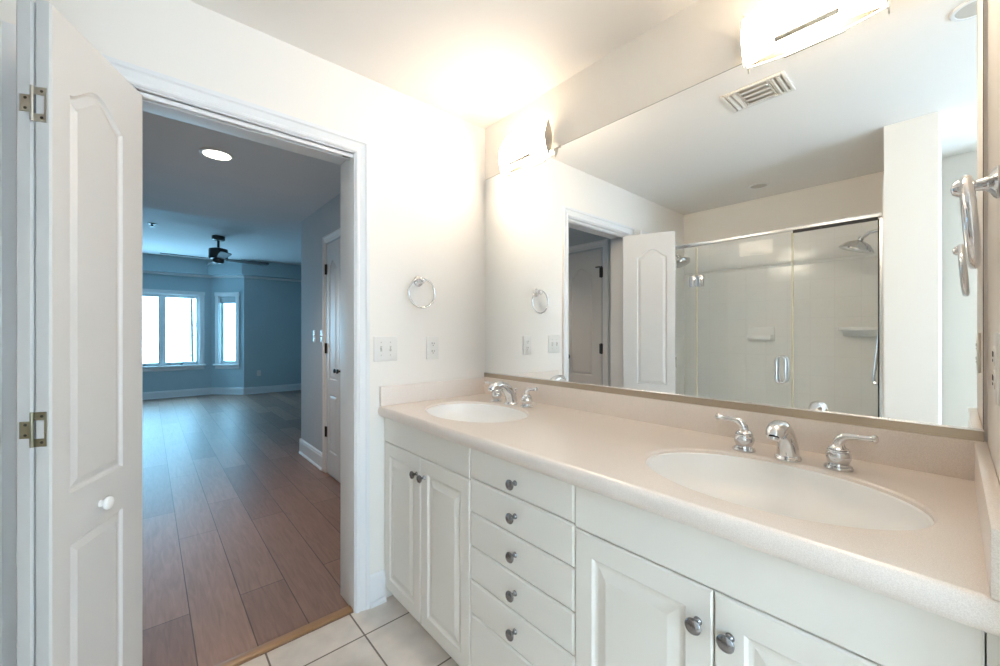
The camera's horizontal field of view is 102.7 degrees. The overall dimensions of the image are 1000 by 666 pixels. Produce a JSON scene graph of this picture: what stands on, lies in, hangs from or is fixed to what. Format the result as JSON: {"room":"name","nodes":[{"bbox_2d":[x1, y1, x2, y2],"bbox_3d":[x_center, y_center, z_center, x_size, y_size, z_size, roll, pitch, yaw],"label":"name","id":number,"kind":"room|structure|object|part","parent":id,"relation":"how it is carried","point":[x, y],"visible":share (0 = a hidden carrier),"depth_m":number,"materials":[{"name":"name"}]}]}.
{"room":"bathroom","nodes":[
{"label":"bathroom","id":0,"kind":"room"},
{"bbox_2d":[0,20,1,665],"bbox_3d":[-1.194,0.188,0.302,0.783,2.120,1.505,0,0,-41],"label":"wall","id":1,"kind":"structure","parent":0,"point":[0,20],"depth_m":1.11,"materials":[{"name":"white paint"}]},
{"bbox_2d":[142,273,210,391],"bbox_3d":[-6.692,-0.107,7.498,2.180,2.710,0.100,0,0,-41],"label":"wall","id":2,"kind":"structure","parent":0,"point":[154,381],"depth_m":7.85,"materials":[{"name":"paint"}]},
{"bbox_2d":[142,289,205,371],"bbox_3d":[-6.665,-0.050,7.482,1.870,1.555,0.140,0,0,-41],"label":"window","id":3,"kind":"structure","parent":2,"relation":"in","point":[162,365],"depth_m":7.74,"materials":[{"name":"white paint"}]},
{"bbox_3d":[-6.702,-0.056,7.506,0.535,1.368,0.035,0,0,-41],"label":"sash","id":4,"kind":"part","parent":3,"relation":"part of","materials":[{"name":"glass"}]},
{"bbox_3d":[-6.655,0.678,7.471,1.870,0.100,0.110,0,0,-41],"label":"sill","id":5,"kind":"part","parent":3,"relation":"part of","materials":[{"name":"white paint"}]},
{"bbox_3d":[-6.279,-0.056,7.878,0.553,1.368,0.035,0,0,-41],"label":"sash","id":6,"kind":"part","parent":3,"relation":"part of","materials":[{"name":"glass"}]},
{"bbox_2d":[142,270,300,281],"bbox_3d":[-6.051,-1.140,7.633,7.000,0.045,0.545,0,0,-41],"label":"crown molding","id":7,"kind":"structure","parent":2,"relation":"attached to","point":[143,271],"depth_m":8.07,"materials":[{"name":"white paint"}]},
{"bbox_2d":[142,207,300,264],"bbox_3d":[-4.629,-1.512,6.017,7.200,0.100,5.250,0,0,-41],"label":"ceiling","id":8,"kind":"structure","parent":0,"point":[174,232],"depth_m":6.12,"materials":[{"name":"paint"}]},
{"bbox_2d":[161,235,268,265],"bbox_3d":[-4.262,-1.256,6.054,1.014,0.411,1.014,0,0,2],"label":"ceiling fan","id":9,"kind":"object","parent":8,"relation":"hanging from","point":[217,254],"visible":1,"depth_m":5.99,"materials":[{"name":"brown metal"}]},
{"bbox_3d":[-4.539,-1.117,5.782,0.577,0.032,0.137,0,0,-41],"label":"blade","id":10,"kind":"part","parent":9,"relation":"part of","materials":[{"name":"black wood"}]},
{"bbox_3d":[-4.262,-1.169,6.054,0.244,0.237,0.244,0,0,-41],"label":"motor","id":11,"kind":"part","parent":9,"relation":"part of","materials":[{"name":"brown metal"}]},
{"bbox_3d":[-3.991,-1.117,5.776,0.137,0.032,0.577,0,0,-41],"label":"blade","id":12,"kind":"part","parent":9,"relation":"part of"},
{"bbox_3d":[-3.985,-1.117,6.325,0.577,0.032,0.137,0,0,-41],"label":"blade","id":13,"kind":"part","parent":9,"relation":"part of","materials":[{"name":"black wood"}]},
{"bbox_2d":[211,278,243,387],"bbox_3d":[-5.526,-0.107,8.172,0.700,2.710,0.100,0,0,4],"label":"wall","id":14,"kind":"structure","parent":0,"point":[225,378],"depth_m":8.12,"materials":[{"name":"paint"}]},
{"bbox_2d":[213,292,240,368],"bbox_3d":[-5.530,-0.050,8.142,0.555,1.555,0.140,0,0,4],"label":"window","id":15,"kind":"structure","parent":14,"relation":"in","point":[221,298],"depth_m":8.12,"materials":[{"name":"white paint"}]},
{"bbox_3d":[-5.532,0.678,8.127,0.555,0.100,0.110,0,0,4],"label":"sill","id":16,"kind":"part","parent":15,"relation":"part of","materials":[{"name":"white paint"}]},
{"bbox_2d":[220,297,235,302],"bbox_3d":[-5.530,-0.671,8.144,0.337,0.138,0.036,0,0,4],"label":"blind","id":17,"kind":"object","parent":15,"relation":"attached to","point":[222,299],"depth_m":8.13,"materials":[{"name":"fabric"}]},
{"bbox_3d":[-5.527,-0.056,8.184,0.341,1.368,0.035,0,0,4],"label":"sash","id":18,"kind":"part","parent":15,"relation":"part of","materials":[{"name":"white glass"}]},
{"bbox_2d":[142,111,339,231],"bbox_3d":[-1.898,-1.362,2.914,7.200,0.400,3.017,0,0,-41],"label":"ceiling","id":19,"kind":"structure","parent":0,"point":[264,185],"depth_m":2.99,"materials":[{"name":"paint"}]},
{"bbox_2d":[199,148,233,160],"bbox_3d":[-1.841,-1.159,2.602,0.190,0.007,0.190,0,0,-41],"label":"recessed light","id":20,"kind":"object","parent":19,"relation":"in","point":[212,153],"visible":1,"depth_m":2.60,"materials":[{"name":"white paint"}]},
{"bbox_2d":[0,0,484,597],"bbox_3d":[-1.094,0.043,1.502,2.742,2.410,0.165,0,0,-41],"label":"wall","id":21,"kind":"structure","parent":0,"point":[427,162],"depth_m":1.88,"materials":[{"name":"paint"}]},
{"bbox_2d":[2,21,15,665],"bbox_3d":[-1.380,0.138,1.131,0.034,2.020,0.014,0,0,-41],"label":"trim","id":22,"kind":"structure","parent":21,"relation":"attached to","point":[8,29],"depth_m":1.12,"materials":[{"name":"white paint"}]},
{"bbox_2d":[102,54,369,612],"bbox_3d":[-0.992,0.191,1.581,0.908,2.114,0.187,0,0,-41],"label":"door frame","id":23,"kind":"structure","parent":21,"relation":"attached to","point":[135,75],"depth_m":1.79,"materials":[{"name":"white paint"}]},
{"bbox_2d":[136,89,352,159],"bbox_3d":[-0.959,-0.792,1.543,0.776,0.019,0.032,0,0,-41],"label":"door track","id":24,"kind":"object","parent":21,"relation":"attached to","point":[147,97],"visible":0.93,"depth_m":1.51,"materials":[{"name":"silver metal"}]},
{"bbox_2d":[16,0,141,665],"bbox_3d":[-1.142,0.224,1.128,0.092,2.023,0.398,0,0,-17],"label":"door","id":25,"kind":"structure","parent":24,"relation":"hanging from","point":[79,120],"depth_m":1.03,"materials":[{"name":"white paint"}]},
{"bbox_3d":[-1.107,0.478,1.125,0.026,0.037,0.037,0,0,-17],"label":"knob","id":26,"kind":"part","parent":25,"relation":"part of","materials":[{"name":"white metal"}]},
{"bbox_2d":[216,605,352,665],"bbox_3d":[-0.964,1.245,1.549,0.790,0.014,0.040,0,0,-41],"label":"trim","id":27,"kind":"structure","parent":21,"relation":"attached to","point":[294,634],"depth_m":1.62,"materials":[{"name":"brown wood"}]},
{"bbox_2d":[370,569,385,608],"bbox_3d":[-0.565,1.178,1.842,0.076,0.140,0.025,0,0,-41],"label":"baseboard","id":28,"kind":"structure","parent":21,"relation":"attached to","point":[377,580],"depth_m":1.84,"materials":[{"name":"white paint"}]},
{"bbox_2d":[374,336,396,361],"bbox_3d":[-0.534,0.074,1.875,0.117,0.117,0.016,0,0,-41],"label":"light switch","id":29,"kind":"object","parent":21,"relation":"attached to","point":[385,347],"visible":1,"depth_m":1.88,"materials":[{"name":"white plastic"}]},
{"bbox_2d":[408,276,435,307],"bbox_3d":[-0.390,-0.203,1.975,0.153,0.163,0.055,0,0,-41],"label":"towel ring","id":30,"kind":"object","parent":21,"relation":"attached to","point":[418,281],"visible":1,"depth_m":1.98,"materials":[{"name":"silver metal"}]},
{"bbox_2d":[426,336,438,358],"bbox_3d":[-0.344,0.076,2.047,0.072,0.117,0.009,0,0,-41],"label":"wall outlet","id":31,"kind":"object","parent":21,"relation":"attached to","point":[432,342],"visible":1,"depth_m":2.04,"materials":[{"name":"white plastic"}]},
{"bbox_2d":[430,348,435,354],"bbox_3d":[-0.342,0.095,2.045,0.033,0.033,0.002,0,0,-41],"label":"receptacle","id":32,"kind":"object","parent":31,"relation":"attached to","point":[432,350],"depth_m":2.04,"materials":[{"name":"white plastic"}]},
{"bbox_2d":[142,390,353,665],"bbox_3d":[-3.579,1.299,4.824,7.200,0.098,8.428,0,0,-41],"label":"floor","id":33,"kind":"structure","parent":0,"point":[241,531],"depth_m":2.53,"materials":[{"name":"brown wood"}]},
{"bbox_2d":[244,278,300,387],"bbox_3d":[-4.222,-0.107,9.006,2.640,2.710,0.100,0,0,-41],"label":"wall","id":34,"kind":"structure","parent":0,"point":[272,308],"depth_m":8.43,"materials":[{"name":"paint"}]},
{"bbox_2d":[142,253,300,279],"bbox_3d":[-6.013,-1.312,7.590,7.000,0.300,0.660,0,0,-41],"label":"trim","id":35,"kind":"structure","parent":34,"relation":"attached to","point":[150,262],"depth_m":7.95,"materials":[{"name":"paint"}]},
{"bbox_2d":[142,383,300,399],"bbox_3d":[-6.058,1.178,7.640,7.000,0.140,0.525,0,0,-41],"label":"baseboard","id":36,"kind":"structure","parent":34,"relation":"attached to","point":[288,387],"depth_m":8.10,"materials":[{"name":"white paint"}]},
{"bbox_2d":[301,194,339,481],"bbox_3d":[-0.136,0.043,4.165,2.900,2.410,2.567,0,0,-41],"label":"wall","id":37,"kind":"structure","parent":0,"point":[325,220],"depth_m":3.86,"materials":[{"name":"paint"}]},
{"bbox_2d":[299,438,321,470],"bbox_3d":[-0.799,1.173,4.825,2.825,0.150,0.750,0,0,-41],"label":"baseboard","id":38,"kind":"structure","parent":37,"relation":"attached to","point":[313,455],"depth_m":3.88,"materials":[{"name":"white paint"}]},
{"bbox_2d":[313,330,315,341],"bbox_3d":[-1.781,0.033,3.828,0.016,0.115,0.070,0,0,-41],"label":"light switch","id":39,"kind":"object","parent":37,"relation":"attached to","point":[314,331],"visible":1,"depth_m":3.82,"materials":[{"name":"white plastic"}]},
{"bbox_2d":[322,228,339,481],"bbox_3d":[-1.335,0.193,3.312,0.072,2.109,0.795,0,0,-41],"label":"door","id":40,"kind":"structure","parent":37,"relation":"in","point":[330,252],"depth_m":3.49,"materials":[{"name":"white paint"}]},
{"bbox_2d":[240,595,458,665],"bbox_3d":[0.336,1.298,-0.123,2.742,0.100,4.172,0,0,-41],"label":"floor","id":41,"kind":"structure","parent":0,"point":[385,634],"depth_m":1.60,"materials":[{"name":"beige tile"}]},
{"bbox_2d":[385,418,471,665],"bbox_3d":[-0.107,0.818,1.816,0.637,0.858,0.663,0,0,-41],"label":"base cabinet","id":42,"kind":"object","parent":41,"relation":"on","point":[428,477],"visible":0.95,"depth_m":1.58,"materials":[{"name":"beige paint"}]},
{"bbox_3d":[-0.426,0.846,1.756,0.019,0.679,0.329,0,0,-41],"label":"cabinet door","id":43,"kind":"part","parent":42,"relation":"part of","materials":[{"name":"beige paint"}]},
{"bbox_3d":[-0.354,0.580,1.637,0.030,0.032,0.032,0,0,-41],"label":"knob","id":44,"kind":"part","parent":42,"relation":"part of","materials":[{"name":"grey metal"}]},
{"bbox_3d":[-0.315,0.580,1.593,0.030,0.032,0.032,0,0,-41],"label":"knob","id":45,"kind":"part","parent":42,"relation":"part of","materials":[{"name":"grey metal"}]},
{"bbox_3d":[-0.206,0.846,1.507,0.019,0.679,0.329,0,0,-41],"label":"cabinet door","id":46,"kind":"part","parent":42,"relation":"part of","materials":[{"name":"beige paint"}]},
{"bbox_2d":[471,449,576,665],"bbox_3d":[0.261,0.818,1.398,0.637,0.858,0.447,0,0,-41],"label":"drawers","id":47,"kind":"object","parent":41,"relation":"on","point":[523,520],"visible":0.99,"depth_m":1.19,"materials":[{"name":"beige paint"}]},
{"bbox_3d":[0.052,1.074,1.214,0.019,0.224,0.446,0,0,-41],"label":"drawer","id":48,"kind":"part","parent":47,"relation":"part of","materials":[{"name":"beige paint"}]},
{"bbox_3d":[0.034,0.900,1.196,0.030,0.032,0.032,0,0,-41],"label":"knob","id":49,"kind":"part","parent":47,"relation":"part of","materials":[{"name":"grey metal"}]},
{"bbox_3d":[0.034,0.785,1.196,0.030,0.032,0.032,0,0,-41],"label":"knob","id":50,"kind":"part","parent":47,"relation":"part of","materials":[{"name":"grey metal"}]},
{"bbox_3d":[0.034,0.669,1.196,0.030,0.032,0.032,0,0,-41],"label":"knob","id":51,"kind":"part","parent":47,"relation":"part of","materials":[{"name":"grey metal"}]},
{"bbox_3d":[0.034,0.553,1.196,0.030,0.032,0.032,0,0,-41],"label":"knob","id":52,"kind":"part","parent":47,"relation":"part of","materials":[{"name":"grey metal"}]},
{"bbox_3d":[0.034,0.453,1.196,0.030,0.032,0.032,0,0,-41],"label":"knob","id":53,"kind":"part","parent":47,"relation":"part of","materials":[{"name":"grey metal"}]},
{"bbox_3d":[0.052,0.903,1.214,0.019,0.112,0.446,0,0,-41],"label":"drawer","id":54,"kind":"part","parent":47,"relation":"part of","materials":[{"name":"beige paint"}]},
{"bbox_3d":[0.052,0.788,1.214,0.019,0.113,0.446,0,0,-41],"label":"drawer","id":55,"kind":"part","parent":47,"relation":"part of","materials":[{"name":"beige paint"}]},
{"bbox_3d":[0.052,0.672,1.214,0.019,0.113,0.446,0,0,-41],"label":"drawer","id":56,"kind":"part","parent":47,"relation":"part of","materials":[{"name":"beige paint"}]},
{"bbox_3d":[0.052,0.443,1.214,0.019,0.107,0.446,0,0,-41],"label":"drawer","id":57,"kind":"part","parent":47,"relation":"part of","materials":[{"name":"beige paint"}]},
{"bbox_3d":[0.052,0.556,1.214,0.019,0.113,0.446,0,0,-41],"label":"drawer","id":58,"kind":"part","parent":47,"relation":"part of","materials":[{"name":"beige paint"}]},
{"bbox_2d":[378,377,999,636],"bbox_3d":[0.274,0.318,1.386,0.640,0.139,1.817,0,0,-41],"label":"countertop","id":59,"kind":"structure","parent":47,"relation":"on","point":[601,443],"depth_m":0.95,"materials":[{"name":"beige stone"}]},
{"bbox_2d":[426,404,527,422],"bbox_3d":[-0.108,0.406,1.754,0.400,0.111,0.535,0,0,-41],"label":"sink","id":60,"kind":"object","parent":59,"relation":"in","point":[485,413],"visible":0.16,"depth_m":1.94,"materials":[{"name":"white ceramic"}]},
{"bbox_2d":[485,380,537,407],"bbox_3d":[0.015,0.282,1.881,0.176,0.115,0.360,0,0,-41],"label":"faucet","id":61,"kind":"object","parent":59,"relation":"on","point":[496,387],"visible":1,"depth_m":1.87,"materials":[{"name":"silver metal"}]},
{"bbox_3d":[-0.016,0.308,1.994,0.059,0.063,0.059,0,0,-41],"label":"handle","id":62,"kind":"part","parent":61,"relation":"part of","materials":[{"name":"silver metal"}]},
{"bbox_3d":[0.014,0.282,1.880,0.173,0.115,0.061,0,0,-41],"label":"spout","id":63,"kind":"part","parent":61,"relation":"part of","materials":[{"name":"silver metal"}]},
{"bbox_3d":[0.123,0.308,1.835,0.059,0.063,0.059,0,0,-41],"label":"handle","id":64,"kind":"part","parent":61,"relation":"part of","materials":[{"name":"silver metal"}]},
{"bbox_3d":[0.141,0.263,1.810,0.025,0.042,0.087,0,0,-36],"label":"lever","id":65,"kind":"part","parent":61,"relation":"part of","materials":[{"name":"silver metal"}]},
{"bbox_2d":[646,452,933,529],"bbox_3d":[0.612,0.406,0.933,0.400,0.111,0.560,0,0,-41],"label":"sink","id":66,"kind":"object","parent":59,"relation":"in","point":[771,487],"visible":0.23,"depth_m":1.03,"materials":[{"name":"white ceramic"}]},
{"bbox_2d":[715,413,878,472],"bbox_3d":[0.739,0.282,1.046,0.176,0.115,0.360,0,0,-41],"label":"faucet","id":67,"kind":"object","parent":59,"relation":"on","point":[838,456],"visible":1,"depth_m":1.01,"materials":[{"name":"silver metal"}]},
{"bbox_3d":[0.684,0.263,1.181,0.087,0.042,0.025,0,0,43],"label":"lever","id":68,"kind":"part","parent":67,"relation":"part of","materials":[{"name":"silver metal"}]},
{"bbox_3d":[0.707,0.308,1.159,0.059,0.063,0.059,0,0,-41],"label":"handle","id":69,"kind":"part","parent":67,"relation":"part of","materials":[{"name":"silver metal"}]},
{"bbox_3d":[0.738,0.282,1.046,0.173,0.115,0.061,0,0,-41],"label":"spout","id":70,"kind":"part","parent":67,"relation":"part of","materials":[{"name":"silver metal"}]},
{"bbox_3d":[0.847,0.308,1.001,0.059,0.063,0.059,0,0,-41],"label":"handle","id":71,"kind":"part","parent":67,"relation":"part of","materials":[{"name":"silver metal"}]},
{"bbox_3d":[0.865,0.263,0.976,0.025,0.042,0.087,0,0,-36],"label":"lever","id":72,"kind":"part","parent":67,"relation":"part of","materials":[{"name":"silver metal"}]},
{"bbox_2d":[576,486,999,665],"bbox_3d":[0.642,0.818,0.966,0.637,0.858,0.700,0,0,-41],"label":"base cabinet","id":73,"kind":"object","parent":41,"relation":"on","point":[652,589],"depth_m":0.77,"materials":[{"name":"beige paint"}]},
{"bbox_3d":[0.312,0.846,0.917,0.019,0.679,0.337,0,0,-41],"label":"cabinet door","id":74,"kind":"part","parent":73,"relation":"part of","materials":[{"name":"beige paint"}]},
{"bbox_3d":[0.387,0.580,0.795,0.030,0.032,0.032,0,0,-41],"label":"knob","id":75,"kind":"part","parent":73,"relation":"part of","materials":[{"name":"grey metal"}]},
{"bbox_3d":[0.426,0.580,0.751,0.030,0.032,0.032,0,0,-41],"label":"knob","id":76,"kind":"part","parent":73,"relation":"part of","materials":[{"name":"grey metal"}]},
{"bbox_3d":[0.537,0.846,0.662,0.019,0.679,0.337,0,0,-41],"label":"cabinet door","id":77,"kind":"part","parent":73,"relation":"part of","materials":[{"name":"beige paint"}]},
{"bbox_3d":[0.658,0.818,0.528,0.017,0.858,0.021,0,0,-41],"label":"filler strip","id":78,"kind":"part","parent":73,"relation":"part of","materials":[{"name":"white wood"}]},
{"bbox_2d":[189,0,696,128],"bbox_3d":[0.331,-1.212,-0.117,2.742,0.100,4.188,0,0,-41],"label":"ceiling","id":79,"kind":"structure","parent":0,"point":[477,62],"depth_m":1.57,"materials":[{"name":"paint"}]},
{"bbox_2d":[485,0,987,665],"bbox_3d":[1.274,0.043,0.810,0.100,2.410,4.333,0,0,-41],"label":"wall","id":80,"kind":"structure","parent":0,"point":[700,42],"depth_m":1.54,"materials":[{"name":"paint"}]},
{"bbox_2d":[498,119,551,174],"bbox_3d":[0.107,-0.922,1.991,0.092,0.167,0.330,0,0,-41],"label":"vanity light","id":81,"kind":"object","parent":80,"relation":"attached to","point":[528,143],"visible":1,"depth_m":1.95,"materials":[{"name":"white glass"}]},
{"bbox_3d":[0.011,-0.922,2.125,0.052,0.167,0.003,0,0,-41],"label":"plate","id":82,"kind":"part","parent":81,"relation":"part of","materials":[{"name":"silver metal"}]},
{"bbox_3d":[0.227,-0.922,1.879,0.052,0.167,0.003,0,0,-41],"label":"plate","id":83,"kind":"part","parent":81,"relation":"part of","materials":[{"name":"silver metal"}]},
{"bbox_2d":[484,0,983,441],"bbox_3d":[0.510,-0.312,1.594,0.011,1.122,1.809,0,0,-41],"label":"wall mirror","id":84,"kind":"object","parent":80,"relation":"attached to","point":[781,233],"visible":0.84,"depth_m":1.21,"materials":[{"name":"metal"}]},
{"bbox_2d":[484,377,987,480],"bbox_3d":[0.507,0.294,1.591,0.020,0.091,1.817,0,0,-41],"label":"backsplash","id":85,"kind":"structure","parent":80,"relation":"attached to","point":[945,456],"depth_m":1.19,"materials":[{"name":"beige stone"}]},
{"bbox_2d":[740,0,887,67],"bbox_3d":[0.865,-0.922,1.130,0.092,0.167,0.330,0,0,-41],"label":"vanity light","id":86,"kind":"object","parent":80,"relation":"attached to","point":[772,25],"visible":1,"depth_m":1.15,"materials":[{"name":"white glass"}]},
{"bbox_3d":[0.769,-0.922,1.264,0.052,0.167,0.003,0,0,-41],"label":"plate","id":87,"kind":"part","parent":86,"relation":"part of","materials":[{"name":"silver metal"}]},
{"bbox_2d":[988,0,999,483],"bbox_3d":[0.907,0.043,0.658,0.652,2.410,0.110,0,0,-41],"label":"wall","id":88,"kind":"structure","parent":0,"point":[993,5],"depth_m":0.80,"materials":[{"name":"paint"}]},
{"bbox_2d":[950,165,999,268],"bbox_3d":[0.799,-0.191,0.673,0.159,0.166,0.055,0,0,-41],"label":"towel ring","id":89,"kind":"object","parent":88,"relation":"attached to","point":[965,188],"visible":1,"depth_m":0.64,"materials":[{"name":"silver metal"}]},
{"bbox_2d":[992,332,999,405],"bbox_3d":[0.818,0.058,0.659,0.072,0.117,0.009,0,0,-41],"label":"wall outlet","id":90,"kind":"object","parent":88,"relation":"attached to","point":[996,348],"visible":1,"depth_m":0.64,"materials":[{"name":"white plastic"}]},
{"bbox_2d":[992,346,995,365],"bbox_3d":[0.816,0.038,0.662,0.033,0.033,0.003,0,0,-41],"label":"receptacle","id":91,"kind":"object","parent":90,"relation":"attached to","point":[994,347],"depth_m":0.65,"materials":[{"name":"white plastic"}]},
{"bbox_2d":[992,370,995,389],"bbox_3d":[0.816,0.077,0.662,0.033,0.033,0.003,0,0,-41],"label":"receptacle","id":92,"kind":"object","parent":90,"relation":"attached to","point":[994,371],"depth_m":0.65,"materials":[{"name":"white plastic"}]},
{"label":"outside","id":93,"kind":"structure","parent":0,"visible":0},
{"bbox_2d":[168,298,228,360],"bbox_3d":[-8.660,0.447,11.208,1.488,7.601,1.323,0,0,4],"label":"bare tree","id":94,"kind":"object","parent":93,"point":[191,300],"visible":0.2,"depth_m":11.10,"materials":[{"name":"grey plant"}]}
]}

